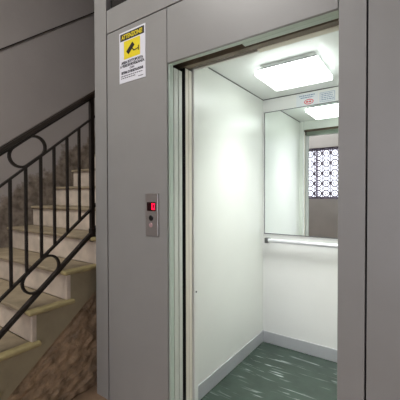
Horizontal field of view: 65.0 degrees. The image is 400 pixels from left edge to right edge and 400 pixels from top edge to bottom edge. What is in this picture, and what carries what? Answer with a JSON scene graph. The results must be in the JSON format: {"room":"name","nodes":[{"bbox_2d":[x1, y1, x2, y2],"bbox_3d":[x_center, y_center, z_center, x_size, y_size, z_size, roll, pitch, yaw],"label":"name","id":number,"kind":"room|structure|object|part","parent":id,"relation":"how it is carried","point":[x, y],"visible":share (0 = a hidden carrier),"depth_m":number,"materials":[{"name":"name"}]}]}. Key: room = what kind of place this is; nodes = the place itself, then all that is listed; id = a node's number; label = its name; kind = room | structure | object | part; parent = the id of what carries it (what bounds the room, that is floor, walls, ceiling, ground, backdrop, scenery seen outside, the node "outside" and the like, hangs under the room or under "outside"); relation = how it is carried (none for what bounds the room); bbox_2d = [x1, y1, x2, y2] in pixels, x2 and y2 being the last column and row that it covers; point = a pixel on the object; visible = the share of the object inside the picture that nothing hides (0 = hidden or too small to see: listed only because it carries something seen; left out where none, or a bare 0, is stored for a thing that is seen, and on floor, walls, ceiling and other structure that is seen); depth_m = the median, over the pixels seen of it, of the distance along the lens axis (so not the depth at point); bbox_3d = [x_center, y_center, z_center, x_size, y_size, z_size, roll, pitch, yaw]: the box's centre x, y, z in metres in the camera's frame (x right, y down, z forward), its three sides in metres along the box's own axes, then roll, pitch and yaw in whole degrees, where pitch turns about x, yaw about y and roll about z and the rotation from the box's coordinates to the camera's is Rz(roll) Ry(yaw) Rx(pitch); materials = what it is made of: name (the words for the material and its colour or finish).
{"room":"elevator lobby","nodes":[
{"label":"elevator lobby","id":0,"kind":"room"},
{"bbox_2d":[0,0,94,247],"bbox_3d":[-2.189,-0.776,2.265,0.200,4.350,5.600,1,1,35],"label":"wall","id":1,"kind":"structure","parent":0,"point":[41,75],"depth_m":3.03,"materials":[{"name":"paint"}]},
{"bbox_2d":[0,12,93,49],"bbox_3d":[-1.500,-1.635,3.050,0.008,2.487,3.106,1,1,35],"label":"trim","id":2,"kind":"structure","parent":1,"relation":"attached to","point":[93,12],"depth_m":3.04,"materials":[{"name":"black paint"}]},
{"bbox_2d":[7,291,96,399],"bbox_3d":[-0.477,0.253,2.476,0.090,1.978,2.510,1,1,35],"label":"wall","id":3,"kind":"structure","parent":0,"point":[67,369],"depth_m":1.95,"materials":[{"name":"stone"}]},
{"bbox_2d":[71,385,109,399],"bbox_3d":[-0.124,1.515,0.971,4.700,0.500,5.400,1,1,35],"label":"floor","id":4,"kind":"structure","parent":0,"point":[91,393],"depth_m":2.00,"materials":[{"name":"brown stone"}]},
{"bbox_2d":[0,169,95,399],"bbox_3d":[-1.058,0.197,2.613,1.258,2.089,2.609,1,1,35],"label":"staircase","id":5,"kind":"structure","parent":4,"relation":"on","point":[40,325],"depth_m":2.01,"materials":[{"name":"stone"}]},
{"bbox_2d":[0,90,95,338],"bbox_3d":[-0.926,0.097,1.812,0.044,2.095,1.364,1,1,35],"label":"stair railing","id":6,"kind":"object","parent":5,"relation":"on","point":[8,147],"visible":0.86,"depth_m":1.84,"materials":[{"name":"black metal"}]},
{"bbox_3d":[-0.927,-0.244,1.806,0.020,1.120,1.357,1,1,35],"label":"rail","id":7,"kind":"part","parent":6,"relation":"part of","materials":[{"name":"brown metal"}]},
{"bbox_3d":[-0.927,-0.422,1.803,0.044,1.058,1.359,1,1,35],"label":"rail","id":8,"kind":"part","parent":6,"relation":"part of","materials":[{"name":"black metal"}]},
{"bbox_3d":[-0.925,0.348,1.815,0.020,1.109,1.358,1,1,35],"label":"rail","id":9,"kind":"part","parent":6,"relation":"part of","materials":[{"name":"brown metal"}]},
{"bbox_3d":[-0.925,0.523,1.818,0.028,1.164,1.364,1,1,35],"label":"rail","id":10,"kind":"part","parent":6,"relation":"part of","materials":[{"name":"brown metal"}]},
{"bbox_2d":[94,0,399,399],"bbox_3d":[1.209,-0.819,1.707,3.403,4.260,1.694,1,1,35],"label":"wall","id":11,"kind":"structure","parent":0,"point":[134,119],"depth_m":1.52,"materials":[{"name":"grey metal"}]},
{"bbox_3d":[-0.609,-0.850,1.983,0.113,4.200,0.050,1,1,35],"label":"corner post","id":12,"kind":"part","parent":11,"relation":"part of","materials":[{"name":"grey metal"}]},
{"bbox_3d":[0.791,-1.592,0.987,3.268,0.890,0.010,1,1,35],"label":"transom glass","id":13,"kind":"part","parent":11,"relation":"part of","materials":[{"name":"black glass"}]},
{"bbox_2d":[119,23,145,83],"bbox_3d":[-0.390,-0.834,1.801,0.215,0.296,0.005,1,1,35],"label":"warning sign","id":14,"kind":"object","parent":11,"relation":"attached to","point":[132,42],"visible":1,"depth_m":1.79,"materials":[{"name":"white paper"}]},
{"bbox_3d":[-0.367,0.120,1.812,0.483,2.264,0.014,1,1,35],"label":"panel","id":15,"kind":"part","parent":11,"relation":"part of","materials":[{"name":"grey paint"}]},
{"bbox_2d":[145,193,158,236],"bbox_3d":[-0.265,0.081,1.724,0.098,0.235,0.012,1,1,35],"label":"panel","id":16,"kind":"object","parent":11,"relation":"attached to","point":[151,199],"visible":1,"depth_m":1.72,"materials":[{"name":"metal"}]},
{"bbox_3d":[-0.228,0.081,1.696,0.004,0.229,0.005,1,1,35],"label":"edge trim","id":17,"kind":"part","parent":16,"relation":"part of","materials":[{"name":"metal"}]},
{"bbox_2d":[173,68,182,399],"bbox_3d":[-0.291,0.266,1.857,0.425,1.964,0.071,1,1,35],"label":"door","id":18,"kind":"structure","parent":11,"relation":"in","point":[177,74],"depth_m":1.73,"materials":[{"name":"paint"}]},
{"bbox_3d":[0.174,-0.862,1.413,0.839,0.290,0.014,1,1,35],"label":"header panel","id":19,"kind":"part","parent":11,"relation":"part of","materials":[{"name":"grey paint"}]},
{"bbox_2d":[173,18,338,399],"bbox_3d":[0.457,0.201,2.107,1.368,2.190,1.178,1,1,35],"label":"car","id":20,"kind":"object","parent":11,"relation":"in","point":[260,317],"visible":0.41,"depth_m":2.24,"materials":[{"name":"white metal"}]},
{"bbox_3d":[-0.247,0.249,1.925,0.429,1.994,0.027,1,1,35],"label":"car door","id":21,"kind":"part","parent":20,"relation":"part of","materials":[{"name":"beige paint"}]},
{"bbox_3d":[-0.229,0.249,1.952,0.428,1.994,0.030,1,1,35],"label":"car door","id":22,"kind":"part","parent":20,"relation":"part of","materials":[{"name":"beige paint"}]},
{"bbox_3d":[0.257,1.191,2.324,0.007,0.096,1.021,1,1,35],"label":"skirting","id":23,"kind":"part","parent":20,"relation":"part of","materials":[{"name":"metal"}]},
{"bbox_3d":[0.612,-0.873,2.018,0.903,0.040,1.048,1,1,35],"label":"ceiling panel","id":24,"kind":"part","parent":20,"relation":"part of","materials":[{"name":"white metal"}]},
{"bbox_2d":[255,52,332,90],"bbox_3d":[0.606,-0.818,2.015,0.385,0.070,0.365,1,1,35],"label":"ceiling lamp","id":25,"kind":"object","parent":20,"relation":"attached to","point":[307,69],"visible":1,"depth_m":1.94,"materials":[{"name":"white plastic"}]},
{"bbox_3d":[0.918,1.187,2.478,0.909,0.096,0.007,1,1,35],"label":"skirting","id":26,"kind":"part","parent":20,"relation":"part of","materials":[{"name":"metal"}]},
{"bbox_2d":[264,101,337,238],"bbox_3d":[0.914,-0.226,2.455,0.876,1.042,0.010,1,1,35],"label":"mirror","id":27,"kind":"object","parent":20,"relation":"attached to","point":[301,143],"visible":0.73,"depth_m":2.52,"materials":[{"name":"clear glass"}]},
{"bbox_2d":[265,237,337,248],"bbox_3d":[0.907,0.342,2.428,0.840,0.044,0.079,1,1,35],"label":"handrail","id":28,"kind":"object","parent":20,"relation":"attached to","point":[267,239],"visible":0.58,"depth_m":2.47,"materials":[{"name":"metal"}]},
{"bbox_2d":[296,91,317,106],"bbox_3d":[0.849,-0.799,2.494,0.171,0.101,0.005,1,1,35],"label":"sticker","id":29,"kind":"object","parent":20,"relation":"attached to","point":[311,98],"visible":1,"depth_m":2.49,"materials":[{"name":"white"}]},
{"bbox_2d":[319,89,335,103],"bbox_3d":[0.975,-0.792,2.407,0.121,0.088,0.002,1,1,35],"label":"sticker","id":30,"kind":"object","parent":20,"relation":"attached to","point":[326,96],"visible":1,"depth_m":2.40,"materials":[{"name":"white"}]},
{"bbox_3d":[1.361,0.136,0.593,1.858,2.264,0.014,1,1,35],"label":"panel","id":31,"kind":"part","parent":11,"relation":"part of","materials":[{"name":"grey paint"}]}
]}

